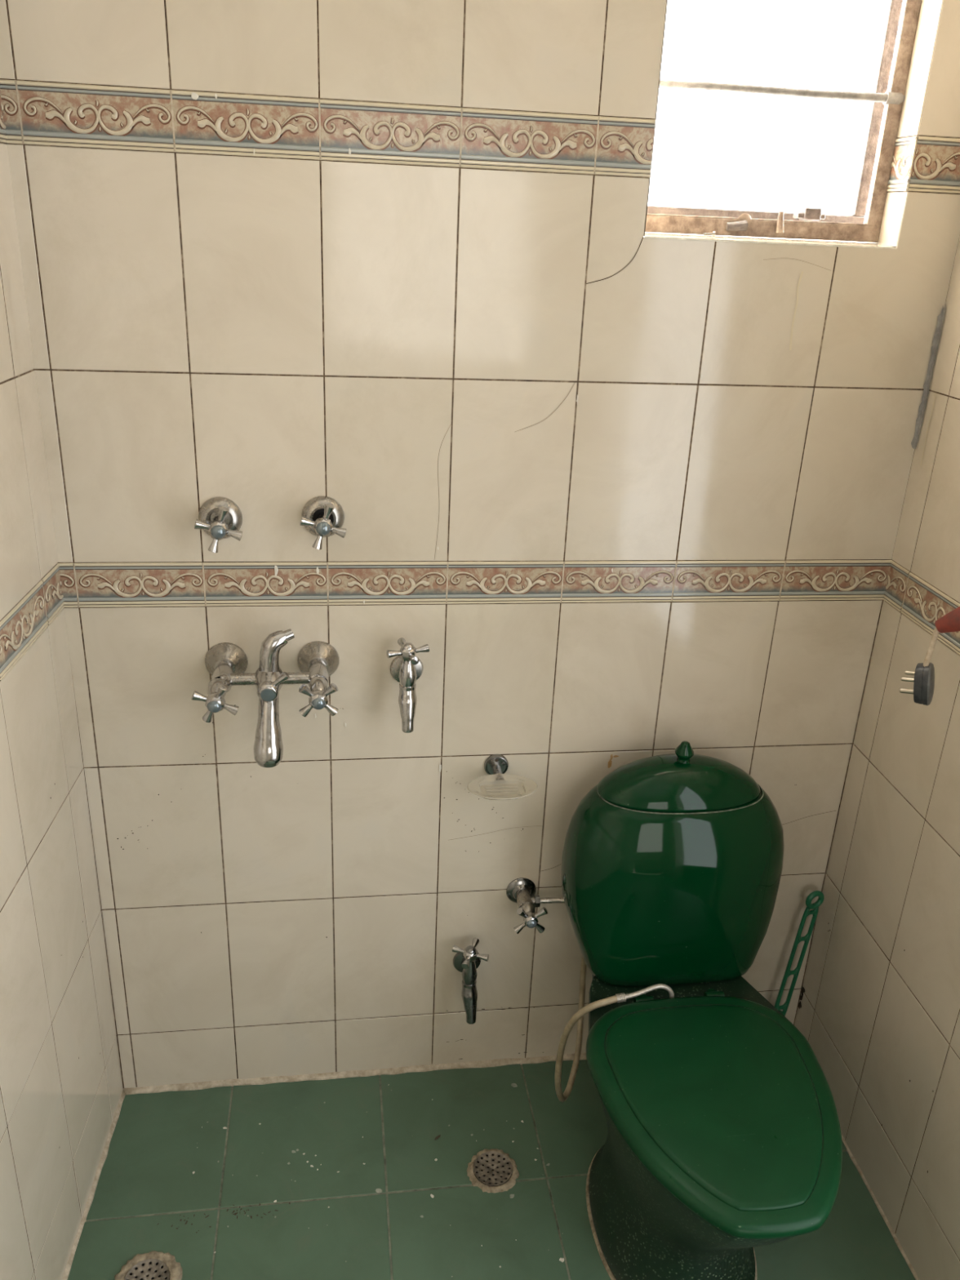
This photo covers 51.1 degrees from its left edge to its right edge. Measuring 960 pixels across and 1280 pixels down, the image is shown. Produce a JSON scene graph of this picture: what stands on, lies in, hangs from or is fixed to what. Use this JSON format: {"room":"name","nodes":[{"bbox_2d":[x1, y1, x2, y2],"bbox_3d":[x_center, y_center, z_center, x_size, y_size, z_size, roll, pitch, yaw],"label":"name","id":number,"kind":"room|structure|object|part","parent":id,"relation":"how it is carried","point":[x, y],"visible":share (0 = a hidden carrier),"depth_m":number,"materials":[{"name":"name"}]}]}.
{"room":"bathroom","nodes":[
{"label":"bathroom","id":0,"kind":"room"},
{"bbox_2d":[0,142,123,1279],"bbox_3d":[-0.623,0.305,0.365,0.107,2.510,2.606,1,23,-5],"label":"wall","id":1,"kind":"structure","parent":0,"point":[61,1087],"depth_m":1.52,"materials":[{"name":"beige tile"}]},
{"bbox_2d":[0,82,7,142],"bbox_3d":[-0.548,-0.208,0.157,0.003,0.077,2.607,1,23,-5],"label":"trim","id":2,"kind":"structure","parent":1,"relation":"attached to","point":[3,137],"depth_m":1.35,"materials":[{"name":"beige tile"}]},
{"bbox_2d":[0,563,64,681],"bbox_3d":[-0.578,0.416,0.418,0.003,0.076,2.607,1,23,-5],"label":"trim","id":3,"kind":"structure","parent":1,"relation":"attached to","point":[24,624],"depth_m":1.47,"materials":[{"name":"beige tile"}]},
{"bbox_2d":[62,1089,125,1279],"bbox_3d":[-0.624,1.414,0.832,0.013,0.009,2.606,1,23,-5],"label":"baseboard","id":4,"kind":"structure","parent":1,"relation":"attached to","point":[114,1122],"depth_m":1.83,"materials":[{"name":"beige tile"}]},
{"bbox_2d":[0,0,959,1088],"bbox_3d":[0.029,-0.228,1.713,1.667,2.510,0.102,-1,23,-8],"label":"wall","id":5,"kind":"structure","parent":0,"point":[473,364],"depth_m":1.64,"materials":[{"name":"beige tile"}]},
{"bbox_2d":[194,497,242,552],"bbox_3d":[-0.408,-0.179,1.573,0.073,0.073,0.078,-1,23,-8],"label":"valve","id":6,"kind":"object","parent":5,"relation":"attached to","point":[223,510],"visible":1,"depth_m":1.58,"materials":[{"name":"silver metal"}]},
{"bbox_3d":[-0.427,-0.177,1.545,0.027,0.019,0.016,-1,23,-8],"label":"arm","id":7,"kind":"part","parent":6,"relation":"part of","materials":[{"name":"silver metal"}]},
{"bbox_3d":[-0.414,-0.149,1.561,0.018,0.027,0.016,7,23,11],"label":"arm","id":8,"kind":"part","parent":6,"relation":"part of","materials":[{"name":"silver metal"}]},
{"bbox_3d":[-0.405,-0.173,1.559,0.031,0.031,0.033,-1,23,-8],"label":"handle","id":9,"kind":"part","parent":6,"relation":"part of","materials":[{"name":"silver metal"}]},
{"bbox_3d":[-0.395,-0.191,1.544,0.019,0.027,0.016,-1,23,-8],"label":"arm","id":10,"kind":"part","parent":6,"relation":"part of","materials":[{"name":"silver metal"}]},
{"bbox_3d":[-0.382,-0.163,1.561,0.026,0.019,0.016,-1,23,-8],"label":"arm","id":11,"kind":"part","parent":6,"relation":"part of","materials":[{"name":"silver metal"}]},
{"bbox_2d":[191,628,339,768],"bbox_3d":[-0.347,0.083,1.650,0.231,0.207,0.158,-1,23,-8],"label":"mixer","id":12,"kind":"object","parent":5,"relation":"attached to","point":[226,662],"visible":1,"depth_m":1.62,"materials":[{"name":"silver metal"}]},
{"bbox_3d":[-0.439,0.090,1.575,0.027,0.021,0.016,-1,23,-8],"label":"arm","id":13,"kind":"part","parent":12,"relation":"part of","materials":[{"name":"silver metal"}]},
{"bbox_3d":[-0.431,0.117,1.597,0.022,0.027,0.016,-1,23,-8],"label":"arm","id":14,"kind":"part","parent":12,"relation":"part of","materials":[{"name":"silver metal"}]},
{"bbox_3d":[-0.419,0.097,1.590,0.031,0.032,0.035,-1,23,-8],"label":"handle","id":15,"kind":"part","parent":12,"relation":"part of","materials":[{"name":"silver metal"}]},
{"bbox_3d":[-0.405,0.081,1.573,0.021,0.027,0.018,-1,23,-8],"label":"arm","id":16,"kind":"part","parent":12,"relation":"part of","materials":[{"name":"silver metal"}]},
{"bbox_3d":[-0.397,0.110,1.593,0.027,0.022,0.016,-1,23,-8],"label":"arm","id":17,"kind":"part","parent":12,"relation":"part of","materials":[{"name":"silver metal"}]},
{"bbox_3d":[-0.341,0.083,1.614,0.035,0.036,0.021,-1,23,-8],"label":"diverter knob","id":18,"kind":"part","parent":12,"relation":"part of","materials":[{"name":"silver metal"}]},
{"bbox_3d":[-0.344,0.135,1.633,0.048,0.125,0.086,-1,23,-8],"label":"spout","id":19,"kind":"part","parent":12,"relation":"part of","materials":[{"name":"silver metal"}]},
{"bbox_2d":[258,628,294,671],"bbox_3d":[-0.330,0.018,1.629,0.058,0.069,0.037,-1,23,-8],"label":"outlet","id":20,"kind":"object","parent":12,"relation":"attached to","point":[270,648],"depth_m":1.62,"materials":[{"name":"silver metal"}]},
{"bbox_3d":[-0.320,0.065,1.607,0.031,0.030,0.013,-1,23,-8],"label":"arm","id":21,"kind":"part","parent":12,"relation":"part of","materials":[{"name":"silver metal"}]},
{"bbox_3d":[-0.278,0.111,1.617,0.026,0.026,0.016,-1,23,-8],"label":"arm","id":22,"kind":"part","parent":12,"relation":"part of","materials":[{"name":"silver metal"}]},
{"bbox_3d":[-0.276,0.081,1.598,0.026,0.026,0.015,-12,27,-32],"label":"arm","id":23,"kind":"part","parent":12,"relation":"part of","materials":[{"name":"silver metal"}]},
{"bbox_3d":[-0.260,0.094,1.615,0.031,0.032,0.035,-1,23,-8],"label":"handle","id":24,"kind":"part","parent":12,"relation":"part of","materials":[{"name":"silver metal"}]},
{"bbox_3d":[-0.239,0.080,1.604,0.026,0.026,0.015,8,23,14],"label":"arm","id":25,"kind":"part","parent":12,"relation":"part of","materials":[{"name":"silver metal"}]},
{"bbox_3d":[-0.242,0.110,1.623,0.026,0.026,0.016,-1,23,-8],"label":"arm","id":26,"kind":"part","parent":12,"relation":"part of","materials":[{"name":"silver metal"}]},
{"bbox_2d":[299,496,346,549],"bbox_3d":[-0.249,-0.186,1.595,0.073,0.073,0.078,-1,23,-8],"label":"valve","id":27,"kind":"object","parent":5,"relation":"attached to","point":[322,509],"visible":1,"depth_m":1.61,"materials":[{"name":"silver metal"}]},
{"bbox_3d":[-0.268,-0.184,1.567,0.027,0.019,0.016,-1,23,-8],"label":"arm","id":28,"kind":"part","parent":27,"relation":"part of","materials":[{"name":"silver metal"}]},
{"bbox_3d":[-0.256,-0.156,1.582,0.015,0.027,0.018,18,27,33],"label":"arm","id":29,"kind":"part","parent":27,"relation":"part of","materials":[{"name":"silver metal"}]},
{"bbox_3d":[-0.247,-0.179,1.580,0.031,0.031,0.032,-1,23,-8],"label":"handle","id":30,"kind":"part","parent":27,"relation":"part of","materials":[{"name":"silver metal"}]},
{"bbox_3d":[-0.236,-0.199,1.567,0.018,0.027,0.016,18,27,33],"label":"arm","id":31,"kind":"part","parent":27,"relation":"part of","materials":[{"name":"silver metal"}]},
{"bbox_3d":[-0.223,-0.170,1.581,0.027,0.019,0.016,-1,23,-8],"label":"arm","id":32,"kind":"part","parent":27,"relation":"part of","materials":[{"name":"silver metal"}]},
{"bbox_2d":[123,1053,586,1094],"bbox_3d":[-0.014,0.899,2.127,1.427,0.012,0.017,-1,23,-8],"label":"baseboard","id":33,"kind":"structure","parent":5,"relation":"attached to","point":[500,1062],"depth_m":2.09,"materials":[{"name":"tile"}]},
{"bbox_2d":[386,637,429,733],"bbox_3d":[-0.124,0.073,1.715,0.072,0.156,0.093,-1,23,-8],"label":"tap","id":34,"kind":"object","parent":5,"relation":"attached to","point":[406,668],"visible":1,"depth_m":1.70,"materials":[{"name":"silver metal"}]},
{"bbox_3d":[-0.142,0.022,1.673,0.026,0.014,0.014,-7,24,-22],"label":"arm","id":35,"kind":"part","parent":34,"relation":"part of","materials":[{"name":"silver metal"}]},
{"bbox_3d":[-0.130,0.007,1.699,0.014,0.015,0.027,-6,24,-19],"label":"arm","id":36,"kind":"part","parent":34,"relation":"part of","materials":[{"name":"silver metal"}]},
{"bbox_2d":[398,660,416,691],"bbox_3d":[-0.125,0.046,1.715,0.030,0.058,0.071,-1,23,-8],"label":"tap","id":37,"kind":"object","parent":34,"relation":"on","point":[406,670],"depth_m":1.69,"materials":[{"name":"silver metal"}]},
{"bbox_3d":[-0.123,0.116,1.713,0.032,0.076,0.043,-1,23,-8],"label":"spout","id":38,"kind":"part","parent":34,"relation":"part of","materials":[{"name":"silver metal"}]},
{"bbox_3d":[-0.121,0.024,1.683,0.026,0.030,0.026,8,23,12],"label":"handle","id":39,"kind":"part","parent":34,"relation":"part of","materials":[{"name":"silver metal"}]},
{"bbox_3d":[-0.112,0.030,1.663,0.014,0.014,0.026,-7,25,-22],"label":"arm","id":40,"kind":"part","parent":34,"relation":"part of","materials":[{"name":"silver metal"}]},
{"bbox_3d":[-0.099,0.015,1.689,0.026,0.014,0.014,-7,24,-21],"label":"arm","id":41,"kind":"part","parent":34,"relation":"part of","materials":[{"name":"silver metal"}]},
{"bbox_2d":[452,937,488,1024],"bbox_3d":[-0.022,0.666,1.983,0.070,0.167,0.092,-1,23,-8],"label":"tap","id":42,"kind":"object","parent":5,"relation":"attached to","point":[466,961],"visible":1,"depth_m":1.96,"materials":[{"name":"silver metal"}]},
{"bbox_3d":[-0.040,0.602,1.951,0.026,0.014,0.014,9,24,16],"label":"arm","id":43,"kind":"part","parent":42,"relation":"part of","materials":[{"name":"silver metal"}]},
{"bbox_3d":[-0.025,0.618,1.927,0.014,0.014,0.026,9,23,15],"label":"arm","id":44,"kind":"part","parent":42,"relation":"part of","materials":[{"name":"silver metal"}]},
{"bbox_2d":[462,960,477,988],"bbox_3d":[-0.023,0.638,1.982,0.030,0.066,0.071,-1,23,-8],"label":"tap","id":45,"kind":"object","parent":42,"relation":"on","point":[469,975],"depth_m":1.96,"materials":[{"name":"silver metal"}]},
{"bbox_3d":[-0.021,0.713,1.982,0.032,0.081,0.043,-1,23,-8],"label":"spout","id":46,"kind":"part","parent":42,"relation":"part of","materials":[{"name":"silver metal"}]},
{"bbox_3d":[-0.018,0.612,1.949,0.026,0.030,0.026,8,23,12],"label":"handle","id":47,"kind":"part","parent":42,"relation":"part of","materials":[{"name":"silver metal"}]},
{"bbox_3d":[-0.012,0.596,1.966,0.014,0.015,0.027,10,24,17],"label":"arm","id":48,"kind":"part","parent":42,"relation":"part of","materials":[{"name":"silver metal"}]},
{"bbox_3d":[0.004,0.612,1.941,0.026,0.014,0.014,9,23,15],"label":"arm","id":49,"kind":"part","parent":42,"relation":"part of","materials":[{"name":"silver metal"}]},
{"bbox_2d":[57,560,891,607],"bbox_3d":[0.030,-0.098,1.714,1.429,0.076,0.002,-1,23,-8],"label":"trim","id":50,"kind":"structure","parent":5,"relation":"attached to","point":[97,584],"depth_m":1.71,"materials":[{"name":"beige tile"}]},
{"bbox_2d":[0,79,959,193],"bbox_3d":[0.058,-0.722,1.453,1.429,0.077,0.002,-1,23,-8],"label":"trim","id":51,"kind":"structure","parent":5,"relation":"attached to","point":[41,113],"depth_m":1.42,"materials":[{"name":"beige tile"}]},
{"bbox_2d":[484,754,508,788],"bbox_3d":[0.037,0.254,1.799,0.126,0.045,0.125,-1,23,-8],"label":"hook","id":52,"kind":"object","parent":5,"relation":"attached to","point":[495,765],"visible":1,"depth_m":1.84,"materials":[{"name":"silver metal"}]},
{"bbox_3d":[0.033,0.249,1.831,0.024,0.025,0.049,-1,23,-8],"label":"bracket arm","id":53,"kind":"part","parent":52,"relation":"part of","materials":[{"name":"silver metal"}]},
{"bbox_2d":[506,877,564,933],"bbox_3d":[0.113,0.512,1.930,0.110,0.064,0.106,-1,23,-8],"label":"angle valve","id":54,"kind":"object","parent":5,"relation":"attached to","point":[522,891],"visible":0.98,"depth_m":1.93,"materials":[{"name":"silver metal"}]},
{"bbox_3d":[0.077,0.543,1.898,0.026,0.025,0.014,-1,23,-8],"label":"arm","id":55,"kind":"part","parent":54,"relation":"part of","materials":[{"name":"silver metal"}]},
{"bbox_3d":[0.081,0.513,1.880,0.025,0.026,0.015,-1,23,-8],"label":"arm","id":56,"kind":"part","parent":54,"relation":"part of","materials":[{"name":"silver metal"}]},
{"bbox_3d":[0.095,0.526,1.897,0.028,0.029,0.030,-1,23,-8],"label":"handle","id":57,"kind":"part","parent":54,"relation":"part of","materials":[{"name":"silver metal"}]},
{"bbox_3d":[0.111,0.543,1.905,0.025,0.026,0.014,-1,23,-8],"label":"arm","id":58,"kind":"part","parent":54,"relation":"part of","materials":[{"name":"silver metal"}]},
{"bbox_3d":[0.115,0.514,1.886,0.026,0.025,0.014,-1,23,-8],"label":"arm","id":59,"kind":"part","parent":54,"relation":"part of","materials":[{"name":"silver metal"}]},
{"bbox_2d":[644,0,921,242],"bbox_3d":[0.457,-0.950,1.496,0.418,0.656,0.124,-1,23,-8],"label":"window","id":60,"kind":"structure","parent":5,"relation":"in","point":[809,223],"depth_m":1.59,"materials":[{"name":"paint"}]},
{"bbox_2d":[886,136,916,191],"bbox_3d":[0.658,-0.744,1.570,0.002,0.077,0.066,-1,23,-8],"label":"trim","id":61,"kind":"structure","parent":5,"relation":"attached to","point":[901,163],"depth_m":1.57,"materials":[{"name":"beige tile"}]},
{"bbox_2d":[67,1059,915,1279],"bbox_3d":[0.060,1.424,0.967,1.826,0.061,2.650,-1,23,-8],"label":"floor","id":62,"kind":"structure","parent":0,"point":[347,1178],"depth_m":1.85,"materials":[{"name":"green tile"}]},
{"bbox_2d":[114,1250,182,1279],"bbox_3d":[-0.555,1.066,1.670,0.116,0.008,0.112,-1,23,-8],"label":"floor drain","id":63,"kind":"object","parent":62,"relation":"on","point":[153,1264],"visible":1,"depth_m":1.69,"materials":[{"name":"metal"}]},
{"bbox_2d":[466,1148,519,1193],"bbox_3d":[0.024,0.999,1.895,0.099,0.008,0.096,-1,23,-8],"label":"floor drain","id":64,"kind":"object","parent":62,"relation":"on","point":[491,1171],"visible":1,"depth_m":1.89,"materials":[{"name":"metal"}]},
{"bbox_2d":[560,741,842,1279],"bbox_3d":[0.372,0.655,1.685,0.427,0.830,0.733,-1,23,-8],"label":"toilet","id":65,"kind":"object","parent":62,"relation":"on","point":[723,1141],"visible":1,"depth_m":1.70,"materials":[{"name":"green ceramic"}]},
{"bbox_2d":[554,955,674,1102],"bbox_3d":[0.224,0.723,1.925,0.194,0.356,0.258,-1,23,-8],"label":"hose","id":66,"kind":"object","parent":65,"relation":"attached to","point":[578,1017],"visible":0.93,"depth_m":1.84,"materials":[{"name":"plastic"}]},
{"bbox_3d":[0.356,0.238,1.777,0.297,0.062,0.149,-1,23,-8],"label":"tank lid","id":67,"kind":"part","parent":65,"relation":"part of","materials":[{"name":"green ceramic"}]},
{"bbox_3d":[0.358,0.195,1.757,0.033,0.037,0.033,-1,23,-8],"label":"tank knob","id":68,"kind":"part","parent":65,"relation":"part of","materials":[{"name":"green plastic"}]},
{"bbox_3d":[0.377,0.716,1.562,0.381,0.024,0.448,-1,23,-8],"label":"lid","id":69,"kind":"part","parent":65,"relation":"part of","materials":[{"name":"green plastic"}]},
{"bbox_2d":[774,890,824,1016],"bbox_3d":[0.648,0.701,2.091,0.092,0.409,0.054,-1,23,-8],"label":"toilet brush","id":70,"kind":"object","parent":62,"relation":"on","point":[815,906],"visible":0.61,"depth_m":2.07,"materials":[{"name":"green plastic"}]},
{"bbox_2d":[794,235,959,1279],"bbox_3d":[0.943,0.282,0.590,0.101,2.510,2.607,0,23,-7],"label":"wall","id":71,"kind":"structure","parent":0,"point":[878,1011],"depth_m":1.76,"materials":[{"name":"beige tile"}]},
{"bbox_2d":[840,1133,919,1279],"bbox_3d":[0.734,1.035,1.891,0.010,0.007,0.750,0,23,-7],"label":"baseboard","id":72,"kind":"structure","parent":71,"relation":"attached to","point":[847,1149],"depth_m":1.85,"materials":[{"name":"beige tile"}]},
{"bbox_2d":[883,560,959,654],"bbox_3d":[0.888,0.395,0.629,0.002,0.076,2.603,0,23,-7],"label":"trim","id":73,"kind":"structure","parent":71,"relation":"attached to","point":[922,603],"depth_m":1.71,"materials":[{"name":"beige tile"}]},
{"bbox_2d":[911,304,946,448],"bbox_3d":[0.749,-0.437,1.677,0.012,0.239,0.010,17,26,30],"label":"trim","id":74,"kind":"structure","parent":71,"relation":"attached to","point":[940,317],"depth_m":1.68,"materials":[{"name":"beige tile"}]},
{"bbox_2d":[899,606,959,705],"bbox_3d":[0.714,-0.032,1.390,0.203,0.311,0.045,19,28,33],"label":"plug","id":75,"kind":"object","parent":71,"relation":"attached to","point":[923,681],"visible":1,"depth_m":1.46,"materials":[{"name":"black plastic"}]},
{"bbox_3d":[0.724,-0.054,1.371,0.179,0.256,0.021,19,27,33],"label":"cord","id":76,"kind":"part","parent":75,"relation":"part of","materials":[{"name":"white plastic"}]}
]}

